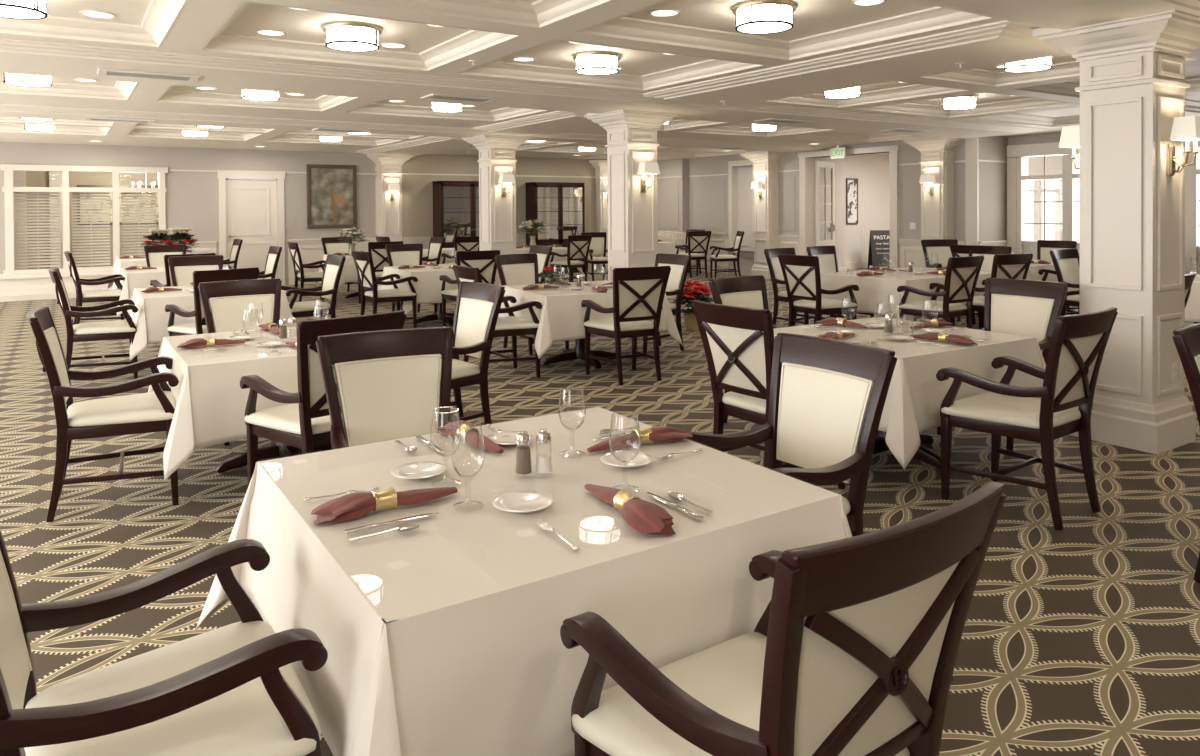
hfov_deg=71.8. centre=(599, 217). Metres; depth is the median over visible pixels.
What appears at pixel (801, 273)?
armchair
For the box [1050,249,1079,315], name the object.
armchair
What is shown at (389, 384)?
armchair
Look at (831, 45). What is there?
ceiling
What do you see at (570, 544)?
fork
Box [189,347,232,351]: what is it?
knife
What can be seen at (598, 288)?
rolled napkin
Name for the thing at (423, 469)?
bread plate
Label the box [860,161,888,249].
trim
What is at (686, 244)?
armchair
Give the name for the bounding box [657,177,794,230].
trim
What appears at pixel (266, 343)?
bread plate
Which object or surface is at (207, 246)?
trim
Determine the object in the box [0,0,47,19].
ceiling light
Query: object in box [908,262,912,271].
pepper shaker
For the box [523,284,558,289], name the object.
rolled napkin
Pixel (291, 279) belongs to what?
baseboard
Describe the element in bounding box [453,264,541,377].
armchair
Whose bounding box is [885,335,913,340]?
bread plate
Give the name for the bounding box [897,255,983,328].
armchair
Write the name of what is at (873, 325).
bread plate
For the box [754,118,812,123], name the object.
ceiling vent
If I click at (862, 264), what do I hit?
baseboard
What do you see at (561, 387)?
water goblet
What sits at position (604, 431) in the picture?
spoon
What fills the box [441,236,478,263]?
armchair
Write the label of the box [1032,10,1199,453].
column
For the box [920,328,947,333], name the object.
bread plate
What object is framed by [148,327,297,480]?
tablecloth
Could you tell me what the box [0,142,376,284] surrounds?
wall
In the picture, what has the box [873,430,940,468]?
dining table
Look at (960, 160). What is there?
trim
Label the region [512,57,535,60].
recessed light
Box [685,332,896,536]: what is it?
armchair
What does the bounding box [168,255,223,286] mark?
armchair
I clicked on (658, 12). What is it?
recessed light
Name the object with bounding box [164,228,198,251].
flower arrangement
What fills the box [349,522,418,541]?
spoon
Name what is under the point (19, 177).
trim
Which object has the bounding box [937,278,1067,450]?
armchair
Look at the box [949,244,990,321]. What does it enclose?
armchair
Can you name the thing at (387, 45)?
recessed light
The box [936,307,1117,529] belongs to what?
armchair
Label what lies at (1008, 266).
armchair
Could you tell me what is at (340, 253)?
rolled napkin
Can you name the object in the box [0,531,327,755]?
armchair
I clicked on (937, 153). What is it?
column
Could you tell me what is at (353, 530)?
knife
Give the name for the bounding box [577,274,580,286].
pepper shaker
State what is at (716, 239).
trim
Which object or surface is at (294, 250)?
armchair
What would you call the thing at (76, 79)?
recessed light
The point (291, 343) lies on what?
rolled napkin
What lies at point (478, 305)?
armchair
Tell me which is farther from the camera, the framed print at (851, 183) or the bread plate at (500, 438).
the framed print at (851, 183)
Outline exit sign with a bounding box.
[831,145,845,158]
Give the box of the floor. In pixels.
[0,267,1199,755]
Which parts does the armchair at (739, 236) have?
leg, leg, seat frame, seat, arm, leg, backrest, leg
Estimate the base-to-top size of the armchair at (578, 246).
1.002 m
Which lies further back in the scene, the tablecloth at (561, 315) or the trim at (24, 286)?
the trim at (24, 286)
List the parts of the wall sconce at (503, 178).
lamp shade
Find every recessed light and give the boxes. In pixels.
[73,78,97,81]
[80,10,116,18]
[195,87,215,89]
[255,29,285,35]
[286,7,312,10]
[286,93,305,95]
[380,43,406,47]
[387,100,404,101]
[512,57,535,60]
[649,9,679,16]
[852,0,885,5]
[994,64,1003,67]
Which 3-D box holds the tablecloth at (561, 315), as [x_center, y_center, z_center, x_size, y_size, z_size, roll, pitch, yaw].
[-0.182,0.945,8.099,1.456,0.525,1.400,-1,1,-26]
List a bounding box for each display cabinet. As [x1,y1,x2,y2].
[432,181,478,247]
[525,182,584,273]
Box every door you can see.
[216,170,285,284]
[815,161,835,245]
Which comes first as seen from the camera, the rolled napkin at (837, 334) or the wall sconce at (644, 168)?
the rolled napkin at (837, 334)
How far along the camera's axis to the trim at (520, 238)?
17.77 m
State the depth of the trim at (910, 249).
14.77 m
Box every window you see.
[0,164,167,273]
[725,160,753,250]
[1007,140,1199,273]
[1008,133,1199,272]
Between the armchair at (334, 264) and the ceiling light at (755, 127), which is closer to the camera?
the armchair at (334, 264)
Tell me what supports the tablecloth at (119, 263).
on the dining table
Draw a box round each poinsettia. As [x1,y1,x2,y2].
[539,266,559,284]
[673,280,713,330]
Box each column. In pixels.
[367,155,413,241]
[462,135,532,254]
[584,110,680,332]
[589,160,607,269]
[740,151,784,278]
[904,137,964,267]
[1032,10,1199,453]
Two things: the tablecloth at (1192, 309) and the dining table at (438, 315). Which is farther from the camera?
the dining table at (438, 315)
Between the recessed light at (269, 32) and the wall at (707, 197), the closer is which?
the recessed light at (269, 32)
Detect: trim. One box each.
[0,270,112,301]
[13,171,62,269]
[170,160,1006,177]
[174,241,216,253]
[288,237,376,278]
[403,234,596,256]
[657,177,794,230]
[691,233,727,264]
[777,235,798,254]
[798,145,899,268]
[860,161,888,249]
[898,239,964,267]
[965,137,978,244]
[979,240,1007,245]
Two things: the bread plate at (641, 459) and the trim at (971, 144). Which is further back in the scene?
the trim at (971, 144)
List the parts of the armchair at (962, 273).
leg, arm, seat, seat frame, arm, leg, rail, panel, rail, leg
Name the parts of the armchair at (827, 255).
leg, rail, backrest, leg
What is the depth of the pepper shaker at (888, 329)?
4.98 m
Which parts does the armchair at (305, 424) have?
leg, arm, seat, seat frame, leg, panel, rail, rail, leg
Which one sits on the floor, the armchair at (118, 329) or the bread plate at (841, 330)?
the armchair at (118, 329)
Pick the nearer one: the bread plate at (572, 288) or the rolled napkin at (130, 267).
the bread plate at (572, 288)
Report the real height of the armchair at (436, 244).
1.002 m
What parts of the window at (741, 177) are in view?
pane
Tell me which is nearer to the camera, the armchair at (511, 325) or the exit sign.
the armchair at (511, 325)
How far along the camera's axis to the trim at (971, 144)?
13.76 m
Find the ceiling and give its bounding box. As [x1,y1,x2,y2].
[0,0,1199,160]
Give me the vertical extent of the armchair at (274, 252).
1.002 m
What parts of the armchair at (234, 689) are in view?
leg, backrest, leg, arm, arm, seat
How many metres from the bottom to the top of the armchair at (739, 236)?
1.002 m
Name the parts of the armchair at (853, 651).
leg, seat frame, arm, seat, leg, arm, panel, rail, rail, leg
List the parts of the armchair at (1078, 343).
leg, arm, leg, seat, seat frame, arm, leg, rail, panel, rail, leg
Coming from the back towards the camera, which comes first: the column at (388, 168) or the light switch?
the column at (388, 168)
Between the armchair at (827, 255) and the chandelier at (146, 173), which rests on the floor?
the armchair at (827, 255)
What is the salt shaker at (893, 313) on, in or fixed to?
on the protector
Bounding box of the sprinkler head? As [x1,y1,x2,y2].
[955,62,965,67]
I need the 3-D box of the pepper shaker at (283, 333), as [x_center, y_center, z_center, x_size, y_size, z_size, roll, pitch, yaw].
[-1.874,0.660,4.903,0.054,0.127,0.054,-1,1,-33]
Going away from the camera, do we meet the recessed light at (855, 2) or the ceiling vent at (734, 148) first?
the recessed light at (855, 2)
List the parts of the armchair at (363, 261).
leg, rail, panel, leg, arm, seat frame, seat, arm, leg, leg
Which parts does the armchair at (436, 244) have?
arm, backrest, rail, leg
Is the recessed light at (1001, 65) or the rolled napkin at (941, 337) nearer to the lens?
the rolled napkin at (941, 337)
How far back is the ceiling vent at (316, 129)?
11.56 m
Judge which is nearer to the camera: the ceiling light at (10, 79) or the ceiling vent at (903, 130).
the ceiling light at (10, 79)
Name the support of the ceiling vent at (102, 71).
in the ceiling
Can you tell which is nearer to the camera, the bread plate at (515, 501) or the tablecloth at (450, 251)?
the bread plate at (515, 501)
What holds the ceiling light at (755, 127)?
attached to the ceiling
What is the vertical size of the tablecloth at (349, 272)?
0.525 m
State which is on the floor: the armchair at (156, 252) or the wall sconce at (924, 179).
the armchair at (156, 252)
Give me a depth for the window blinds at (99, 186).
18.09 m
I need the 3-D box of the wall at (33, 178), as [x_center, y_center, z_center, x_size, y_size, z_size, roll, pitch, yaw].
[-10.231,-0.076,16.339,4.850,2.900,3.550,-1,1,-33]
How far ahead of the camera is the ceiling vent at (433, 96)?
8.29 m
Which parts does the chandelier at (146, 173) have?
arm frame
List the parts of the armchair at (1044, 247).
leg, backrest, rail, leg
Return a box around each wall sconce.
[388,184,399,200]
[498,174,515,196]
[637,162,659,192]
[751,182,762,198]
[919,175,935,195]
[1059,125,1079,169]
[1167,116,1199,175]
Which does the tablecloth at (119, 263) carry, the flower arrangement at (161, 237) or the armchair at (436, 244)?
the flower arrangement at (161, 237)
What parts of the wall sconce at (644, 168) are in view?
lamp shade, arm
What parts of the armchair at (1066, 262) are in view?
leg, rail, backrest, arm, seat frame, seat, leg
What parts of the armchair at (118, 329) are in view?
rail, leg, leg, backrest, arm, seat frame, arm, seat, leg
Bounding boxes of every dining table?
[216,440,331,472]
[345,289,370,298]
[412,303,453,324]
[543,338,615,367]
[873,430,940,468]
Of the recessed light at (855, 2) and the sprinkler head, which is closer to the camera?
the recessed light at (855, 2)
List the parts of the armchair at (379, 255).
leg, seat, leg, panel, rail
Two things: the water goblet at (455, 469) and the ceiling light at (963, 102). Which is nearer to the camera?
the water goblet at (455, 469)
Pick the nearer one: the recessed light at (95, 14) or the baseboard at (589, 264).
the recessed light at (95, 14)
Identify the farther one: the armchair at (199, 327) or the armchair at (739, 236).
the armchair at (739, 236)
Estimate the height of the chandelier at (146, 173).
0.946 m
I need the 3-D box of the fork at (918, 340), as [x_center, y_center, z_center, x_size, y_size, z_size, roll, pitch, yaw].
[1.848,0.699,4.596,0.023,0.011,0.192,-1,1,-34]
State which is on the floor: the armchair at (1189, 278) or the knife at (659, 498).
the armchair at (1189, 278)
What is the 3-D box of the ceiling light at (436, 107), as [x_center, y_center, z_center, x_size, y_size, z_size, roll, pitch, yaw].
[-1.801,-1.324,9.792,0.410,0.154,0.410,0,1,40]
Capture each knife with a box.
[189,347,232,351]
[345,513,438,533]
[416,435,443,453]
[594,432,630,439]
[647,492,703,519]
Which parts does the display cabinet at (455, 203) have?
door, pane, door, pane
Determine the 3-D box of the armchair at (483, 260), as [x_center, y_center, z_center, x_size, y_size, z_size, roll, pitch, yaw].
[-1.586,0.894,10.178,0.583,1.002,0.658,-1,1,-29]
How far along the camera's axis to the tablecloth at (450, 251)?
15.59 m
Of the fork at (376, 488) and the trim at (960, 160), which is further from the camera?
the trim at (960, 160)
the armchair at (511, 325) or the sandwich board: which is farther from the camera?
the sandwich board
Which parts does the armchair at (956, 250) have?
leg, panel, rail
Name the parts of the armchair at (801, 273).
leg, rail, panel, rail, leg, seat frame, seat, arm, leg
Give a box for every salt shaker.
[288,317,296,336]
[535,430,551,474]
[581,274,584,285]
[888,312,894,330]
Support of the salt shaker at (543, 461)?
on the protector
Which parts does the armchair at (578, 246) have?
arm, seat, seat frame, leg, panel, rail, leg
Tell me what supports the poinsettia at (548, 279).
on the protector
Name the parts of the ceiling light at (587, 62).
lamp shade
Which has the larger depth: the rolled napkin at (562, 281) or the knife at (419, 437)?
the rolled napkin at (562, 281)
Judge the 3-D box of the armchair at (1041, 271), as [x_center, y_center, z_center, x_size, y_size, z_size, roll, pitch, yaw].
[5.971,0.847,10.409,0.658,1.002,0.583,0,1,0]
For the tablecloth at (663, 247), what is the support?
on the dining table
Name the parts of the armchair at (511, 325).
leg, rail, panel, leg, arm, leg, seat frame, seat, arm, leg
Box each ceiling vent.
[85,117,154,122]
[97,68,200,81]
[312,128,370,132]
[421,93,500,102]
[711,147,749,149]
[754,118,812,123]
[881,128,931,132]
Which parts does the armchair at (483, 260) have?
leg, arm, seat, seat frame, leg, panel, rail, leg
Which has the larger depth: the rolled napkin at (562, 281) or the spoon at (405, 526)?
the rolled napkin at (562, 281)
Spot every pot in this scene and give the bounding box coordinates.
[545,277,553,284]
[683,312,698,330]
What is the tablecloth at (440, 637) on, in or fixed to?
on the dining table
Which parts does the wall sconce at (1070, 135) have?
lamp shade, arm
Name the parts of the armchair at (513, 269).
leg, rail, backrest, leg, leg, leg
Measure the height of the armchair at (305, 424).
1.002 m
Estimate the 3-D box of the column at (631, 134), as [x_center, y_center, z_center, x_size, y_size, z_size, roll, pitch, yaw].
[0.391,0.056,9.981,0.830,2.655,0.830,-1,1,-33]
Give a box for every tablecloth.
[108,258,150,288]
[111,266,228,316]
[120,286,294,359]
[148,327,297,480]
[196,407,851,755]
[315,254,357,289]
[377,264,500,313]
[419,248,454,264]
[498,280,682,357]
[516,247,582,273]
[658,242,678,253]
[774,317,1045,469]
[820,267,990,320]
[1026,262,1057,281]
[1185,274,1199,321]
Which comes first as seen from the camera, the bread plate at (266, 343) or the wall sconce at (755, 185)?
the bread plate at (266, 343)
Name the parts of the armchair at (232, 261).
arm, backrest, rail, leg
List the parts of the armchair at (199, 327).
arm, seat frame, seat, leg, panel, rail, leg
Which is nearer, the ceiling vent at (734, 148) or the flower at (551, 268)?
the flower at (551, 268)
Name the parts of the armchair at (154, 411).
rail, leg, backrest, leg, arm, seat frame, arm, seat, leg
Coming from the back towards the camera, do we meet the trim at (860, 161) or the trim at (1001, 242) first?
the trim at (860, 161)
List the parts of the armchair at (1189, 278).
rail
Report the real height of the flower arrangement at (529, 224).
0.570 m
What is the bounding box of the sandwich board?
[867,230,889,267]
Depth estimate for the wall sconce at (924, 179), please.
13.98 m
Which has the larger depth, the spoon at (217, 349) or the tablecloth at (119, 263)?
the tablecloth at (119, 263)
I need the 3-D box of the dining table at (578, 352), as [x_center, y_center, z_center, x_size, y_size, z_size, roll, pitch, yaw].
[-0.187,1.048,8.098,1.150,0.716,1.109,-1,1,-26]
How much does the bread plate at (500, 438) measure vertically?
0.017 m
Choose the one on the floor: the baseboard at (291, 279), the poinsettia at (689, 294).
the poinsettia at (689, 294)
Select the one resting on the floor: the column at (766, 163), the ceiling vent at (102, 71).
the column at (766, 163)
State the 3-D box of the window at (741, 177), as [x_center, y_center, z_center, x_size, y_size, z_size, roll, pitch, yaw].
[3.233,-0.269,18.439,0.320,2.000,1.000,-1,1,-33]
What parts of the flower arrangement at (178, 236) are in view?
flower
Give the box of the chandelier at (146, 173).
[132,173,154,192]
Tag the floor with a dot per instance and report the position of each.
(1082, 638)
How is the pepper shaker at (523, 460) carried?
on the protector
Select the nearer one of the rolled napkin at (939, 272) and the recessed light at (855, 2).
the recessed light at (855, 2)
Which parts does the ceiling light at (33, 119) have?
lamp shade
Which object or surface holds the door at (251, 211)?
in the wall at (191, 198)
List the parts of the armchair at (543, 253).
rail, backrest, leg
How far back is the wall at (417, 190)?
18.19 m
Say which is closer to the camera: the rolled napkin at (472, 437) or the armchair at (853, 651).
the armchair at (853, 651)
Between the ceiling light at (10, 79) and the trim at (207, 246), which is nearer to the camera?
the ceiling light at (10, 79)
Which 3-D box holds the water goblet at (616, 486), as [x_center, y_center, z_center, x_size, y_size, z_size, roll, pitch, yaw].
[0.068,0.639,2.257,0.086,0.207,0.086,-1,1,-33]
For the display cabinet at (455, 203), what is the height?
2.095 m
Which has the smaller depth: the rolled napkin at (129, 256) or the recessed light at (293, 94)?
the recessed light at (293, 94)
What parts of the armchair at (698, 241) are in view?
arm, leg, seat, leg, seat frame, panel, rail, leg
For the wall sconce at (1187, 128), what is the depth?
5.01 m
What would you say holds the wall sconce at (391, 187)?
attached to the column at (388, 168)
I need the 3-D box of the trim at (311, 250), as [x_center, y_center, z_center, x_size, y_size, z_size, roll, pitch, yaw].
[-5.464,0.883,17.053,1.800,0.910,0.060,-1,1,-33]
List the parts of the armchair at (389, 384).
leg, arm, panel, rail, backrest, leg, arm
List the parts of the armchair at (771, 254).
leg, backrest, arm, rail, seat, seat frame, leg, leg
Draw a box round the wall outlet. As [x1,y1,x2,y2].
[1171,363,1176,381]
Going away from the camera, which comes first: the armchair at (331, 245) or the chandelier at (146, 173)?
the armchair at (331, 245)
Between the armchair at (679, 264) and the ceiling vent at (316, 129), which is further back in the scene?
the ceiling vent at (316, 129)
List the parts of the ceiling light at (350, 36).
lamp shade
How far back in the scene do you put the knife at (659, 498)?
2.11 m
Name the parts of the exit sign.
panel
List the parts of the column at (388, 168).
panel moulding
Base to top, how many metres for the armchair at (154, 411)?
1.002 m
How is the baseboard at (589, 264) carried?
attached to the wall at (417, 190)
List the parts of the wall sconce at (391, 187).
lamp shade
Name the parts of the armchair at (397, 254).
leg, rail, backrest, leg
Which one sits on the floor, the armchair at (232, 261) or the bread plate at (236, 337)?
the armchair at (232, 261)
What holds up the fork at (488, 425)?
on the protector
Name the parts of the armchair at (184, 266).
leg, rail, backrest, leg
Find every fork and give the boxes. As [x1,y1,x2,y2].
[304,487,378,500]
[487,424,509,435]
[535,518,579,549]
[653,448,702,459]
[918,340,948,346]
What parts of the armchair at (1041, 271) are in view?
arm, seat frame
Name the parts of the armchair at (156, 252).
leg, rail, backrest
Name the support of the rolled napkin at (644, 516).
on the protector
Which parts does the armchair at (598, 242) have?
leg, rail, backrest, seat frame, seat, leg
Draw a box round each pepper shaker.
[279,318,287,338]
[514,431,531,476]
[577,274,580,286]
[884,313,892,333]
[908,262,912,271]
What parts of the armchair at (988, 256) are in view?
leg, leg, backrest, rail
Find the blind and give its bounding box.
[15,192,155,268]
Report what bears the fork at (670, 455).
on the protector
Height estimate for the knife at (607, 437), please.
0.006 m
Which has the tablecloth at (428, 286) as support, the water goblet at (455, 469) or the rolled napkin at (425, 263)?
the rolled napkin at (425, 263)
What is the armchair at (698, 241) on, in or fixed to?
on the floor
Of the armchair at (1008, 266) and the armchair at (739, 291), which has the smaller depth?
the armchair at (739, 291)
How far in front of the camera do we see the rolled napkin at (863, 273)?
9.23 m
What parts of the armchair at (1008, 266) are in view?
leg, seat, seat frame, arm, leg, leg, panel, rail, leg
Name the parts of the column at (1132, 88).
panel moulding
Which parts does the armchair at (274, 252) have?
arm, backrest, rail, leg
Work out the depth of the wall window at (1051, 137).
14.57 m
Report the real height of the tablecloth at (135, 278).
0.525 m
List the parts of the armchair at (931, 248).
leg, arm, rail, backrest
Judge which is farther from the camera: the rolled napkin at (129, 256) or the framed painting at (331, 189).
the framed painting at (331, 189)
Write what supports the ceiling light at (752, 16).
attached to the ceiling
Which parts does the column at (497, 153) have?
panel moulding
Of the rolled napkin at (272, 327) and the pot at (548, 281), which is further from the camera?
the pot at (548, 281)
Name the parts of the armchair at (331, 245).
leg, rail, backrest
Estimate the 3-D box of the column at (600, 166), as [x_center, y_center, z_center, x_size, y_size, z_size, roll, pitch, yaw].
[0.076,-0.059,20.282,0.830,2.655,0.830,-1,1,-33]
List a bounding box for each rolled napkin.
[119,255,145,258]
[124,266,156,269]
[141,286,181,292]
[177,337,244,347]
[258,322,279,333]
[286,341,296,347]
[311,487,457,524]
[332,252,348,254]
[398,265,424,268]
[423,262,437,265]
[437,420,503,452]
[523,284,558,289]
[553,279,570,284]
[585,484,674,534]
[587,426,692,452]
[592,285,607,291]
[816,317,866,328]
[817,330,854,339]
[856,271,883,275]
[868,266,895,270]
[910,319,951,328]
[910,332,977,344]
[926,270,945,274]
[1031,260,1049,263]
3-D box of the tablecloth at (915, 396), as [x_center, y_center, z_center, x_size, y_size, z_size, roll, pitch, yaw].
[1.754,0.969,5.033,1.451,0.525,1.374,-1,1,-32]
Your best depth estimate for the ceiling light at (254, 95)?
8.55 m
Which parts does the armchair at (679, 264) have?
leg, leg, backrest, seat, rail, seat frame, arm, leg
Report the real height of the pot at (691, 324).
0.220 m
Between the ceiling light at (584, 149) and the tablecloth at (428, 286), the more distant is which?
the ceiling light at (584, 149)
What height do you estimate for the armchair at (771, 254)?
1.002 m
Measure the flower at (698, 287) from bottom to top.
0.201 m
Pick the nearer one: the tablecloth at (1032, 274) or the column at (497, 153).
the tablecloth at (1032, 274)
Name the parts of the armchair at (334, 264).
arm, seat, seat frame, arm, leg, backrest, rail, leg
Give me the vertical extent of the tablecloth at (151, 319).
0.525 m
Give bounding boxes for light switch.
[910,223,915,228]
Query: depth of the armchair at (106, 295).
10.18 m
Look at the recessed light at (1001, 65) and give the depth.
7.72 m
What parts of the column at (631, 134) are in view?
panel moulding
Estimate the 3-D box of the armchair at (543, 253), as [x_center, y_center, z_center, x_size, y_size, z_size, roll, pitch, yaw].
[-1.016,0.882,10.975,0.658,1.002,0.583,-1,1,-33]
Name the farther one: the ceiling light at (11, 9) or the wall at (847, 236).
the wall at (847, 236)
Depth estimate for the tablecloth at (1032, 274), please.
10.72 m
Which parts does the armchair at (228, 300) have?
leg, rail, backrest, leg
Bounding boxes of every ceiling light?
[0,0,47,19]
[3,73,51,86]
[19,118,54,120]
[24,124,54,130]
[182,131,207,136]
[196,126,224,127]
[241,89,279,100]
[319,136,341,141]
[322,21,381,51]
[347,132,371,134]
[432,102,462,112]
[573,51,620,74]
[578,147,595,151]
[732,0,796,33]
[752,124,776,131]
[824,86,859,98]
[941,94,977,109]
[1004,56,1051,72]
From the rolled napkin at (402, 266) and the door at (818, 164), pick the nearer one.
the rolled napkin at (402, 266)
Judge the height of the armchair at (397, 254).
1.002 m
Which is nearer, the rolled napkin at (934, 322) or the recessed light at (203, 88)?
the rolled napkin at (934, 322)
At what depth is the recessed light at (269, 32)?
6.06 m
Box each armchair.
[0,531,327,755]
[26,306,178,521]
[48,268,137,378]
[64,251,127,324]
[144,245,186,266]
[150,253,215,286]
[165,267,259,335]
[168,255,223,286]
[198,278,281,445]
[223,239,242,268]
[240,310,405,486]
[258,246,281,278]
[281,254,345,318]
[287,242,327,302]
[316,326,457,449]
[321,237,357,291]
[351,250,417,327]
[357,241,402,306]
[376,236,389,241]
[385,243,436,312]
[423,237,444,264]
[439,250,499,326]
[440,281,504,424]
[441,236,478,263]
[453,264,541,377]
[494,253,568,354]
[529,245,551,283]
[550,235,591,281]
[560,481,1005,755]
[581,232,607,280]
[581,266,670,385]
[643,253,691,356]
[675,231,711,277]
[679,229,704,273]
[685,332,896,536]
[692,300,844,488]
[709,275,782,422]
[710,231,743,278]
[764,247,833,325]
[778,254,858,326]
[806,245,873,323]
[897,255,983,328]
[921,239,957,267]
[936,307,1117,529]
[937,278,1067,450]
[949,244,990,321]
[950,253,1032,329]
[969,245,1011,327]
[1037,240,1076,311]
[1038,269,1078,315]
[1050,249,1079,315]
[1172,323,1199,582]
[1185,272,1195,306]
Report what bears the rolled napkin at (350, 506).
on the protector
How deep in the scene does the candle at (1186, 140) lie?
5.00 m
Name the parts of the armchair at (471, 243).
arm, leg, rail, panel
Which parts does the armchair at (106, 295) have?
rail, leg, leg, seat frame, arm, arm, seat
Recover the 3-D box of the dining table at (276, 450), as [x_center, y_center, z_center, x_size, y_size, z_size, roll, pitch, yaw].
[-1.857,1.094,4.941,1.150,0.716,1.088,-1,1,-33]
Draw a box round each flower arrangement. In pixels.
[140,229,173,251]
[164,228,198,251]
[336,226,371,255]
[517,219,548,245]
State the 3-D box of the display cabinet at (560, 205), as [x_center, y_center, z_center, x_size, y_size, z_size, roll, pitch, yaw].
[-1.022,0.240,19.197,1.330,2.095,0.497,-1,1,-33]
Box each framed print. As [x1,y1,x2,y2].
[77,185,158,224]
[846,178,857,223]
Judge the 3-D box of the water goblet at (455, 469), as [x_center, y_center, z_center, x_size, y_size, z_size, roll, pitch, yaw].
[-0.340,0.642,2.140,0.086,0.207,0.086,-1,1,-33]
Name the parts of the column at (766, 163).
panel moulding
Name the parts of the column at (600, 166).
panel moulding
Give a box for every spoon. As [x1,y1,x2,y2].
[194,348,226,352]
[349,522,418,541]
[395,440,416,453]
[599,426,639,434]
[667,492,712,513]
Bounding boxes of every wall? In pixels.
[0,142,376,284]
[26,171,228,268]
[402,154,595,240]
[657,136,1007,274]
[815,154,1053,267]
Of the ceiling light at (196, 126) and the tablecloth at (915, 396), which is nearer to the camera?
the tablecloth at (915, 396)
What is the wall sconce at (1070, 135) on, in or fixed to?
attached to the column at (1132, 88)
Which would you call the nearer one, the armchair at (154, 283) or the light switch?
the armchair at (154, 283)
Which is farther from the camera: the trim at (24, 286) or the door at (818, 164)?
the door at (818, 164)
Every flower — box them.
[543,266,554,270]
[682,280,710,297]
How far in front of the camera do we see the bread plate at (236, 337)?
4.95 m
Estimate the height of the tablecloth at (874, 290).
0.524 m
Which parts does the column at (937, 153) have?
panel moulding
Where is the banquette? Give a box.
[658,231,685,251]
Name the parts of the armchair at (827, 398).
arm, leg, rail, arm, backrest, seat, rail, seat frame, leg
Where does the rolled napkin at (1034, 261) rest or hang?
on the tablecloth at (1032, 274)
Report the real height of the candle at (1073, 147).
0.120 m
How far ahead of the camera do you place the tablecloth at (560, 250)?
15.92 m
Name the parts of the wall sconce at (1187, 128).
lamp shade, arm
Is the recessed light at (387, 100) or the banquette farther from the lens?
the banquette
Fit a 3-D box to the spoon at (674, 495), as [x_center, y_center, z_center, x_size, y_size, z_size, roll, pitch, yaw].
[0.230,0.737,2.144,0.038,0.010,0.164,-1,1,-36]
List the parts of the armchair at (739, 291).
leg, rail, backrest, leg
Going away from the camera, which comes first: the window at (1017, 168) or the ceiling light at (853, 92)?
the ceiling light at (853, 92)
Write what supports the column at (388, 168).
on the floor
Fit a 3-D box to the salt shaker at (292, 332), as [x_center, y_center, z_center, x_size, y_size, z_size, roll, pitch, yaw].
[-1.840,0.659,4.961,0.054,0.127,0.054,-1,1,-33]
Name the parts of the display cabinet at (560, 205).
door, pane, door, pane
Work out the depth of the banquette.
19.57 m
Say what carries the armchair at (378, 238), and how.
on the floor
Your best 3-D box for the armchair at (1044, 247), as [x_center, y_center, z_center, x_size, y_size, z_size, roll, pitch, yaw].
[6.290,0.831,11.679,0.658,1.002,0.583,-1,1,-33]
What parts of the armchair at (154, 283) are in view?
arm, leg, rail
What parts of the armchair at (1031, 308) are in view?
leg, leg, leg, backrest, rail, arm, leg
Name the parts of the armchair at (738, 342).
leg, rail, panel, rail, seat frame, seat, leg, leg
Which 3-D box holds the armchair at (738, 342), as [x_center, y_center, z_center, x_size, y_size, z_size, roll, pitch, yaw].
[0.895,0.945,4.427,0.658,1.002,0.583,-1,1,-35]
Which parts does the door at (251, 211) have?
panel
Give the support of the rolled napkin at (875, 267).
on the protector
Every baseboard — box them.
[288,275,321,284]
[588,263,595,269]
[691,262,727,272]
[838,261,872,271]
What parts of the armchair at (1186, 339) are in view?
rail, backrest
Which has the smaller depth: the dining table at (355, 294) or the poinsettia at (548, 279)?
the poinsettia at (548, 279)
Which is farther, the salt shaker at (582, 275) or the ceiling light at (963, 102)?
the ceiling light at (963, 102)
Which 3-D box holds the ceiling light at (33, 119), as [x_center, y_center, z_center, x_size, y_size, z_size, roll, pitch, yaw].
[-7.102,-1.300,10.462,0.410,0.154,0.410,0,1,40]
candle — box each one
[1072,146,1074,156]
[1185,139,1188,150]
[1194,138,1196,150]
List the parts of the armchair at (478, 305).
leg, seat, seat frame, arm, backrest, rail, leg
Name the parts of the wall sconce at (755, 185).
lamp shade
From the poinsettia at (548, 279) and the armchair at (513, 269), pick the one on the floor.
the armchair at (513, 269)
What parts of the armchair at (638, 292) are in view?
leg, arm, leg, seat, seat frame, leg, rail, panel, rail, leg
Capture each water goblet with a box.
[243,309,258,346]
[430,407,460,484]
[451,423,484,509]
[558,387,585,455]
[609,411,640,489]
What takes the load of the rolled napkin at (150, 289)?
on the tablecloth at (151, 319)
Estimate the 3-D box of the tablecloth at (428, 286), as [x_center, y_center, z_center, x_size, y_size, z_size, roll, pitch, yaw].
[-2.109,0.924,11.015,1.440,0.525,1.400,-1,1,-31]
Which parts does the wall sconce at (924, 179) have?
lamp shade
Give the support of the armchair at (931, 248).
on the floor
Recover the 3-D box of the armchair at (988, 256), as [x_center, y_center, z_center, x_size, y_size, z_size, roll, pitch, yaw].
[4.639,0.857,10.201,0.658,1.002,0.583,-1,1,-33]
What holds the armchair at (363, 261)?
on the floor
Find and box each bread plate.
[228,335,255,339]
[257,341,285,346]
[391,461,445,478]
[487,431,532,445]
[492,491,552,512]
[569,287,583,289]
[601,451,652,467]
[831,329,857,332]
[864,323,884,327]
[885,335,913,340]
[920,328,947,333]
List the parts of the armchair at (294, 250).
rail, leg, panel, leg, seat frame, seat, arm, arm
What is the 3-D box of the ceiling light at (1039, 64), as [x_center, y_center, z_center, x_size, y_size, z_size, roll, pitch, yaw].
[3.639,-1.325,7.054,0.410,0.154,0.410,0,1,40]
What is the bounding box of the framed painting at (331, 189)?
[307,164,356,228]

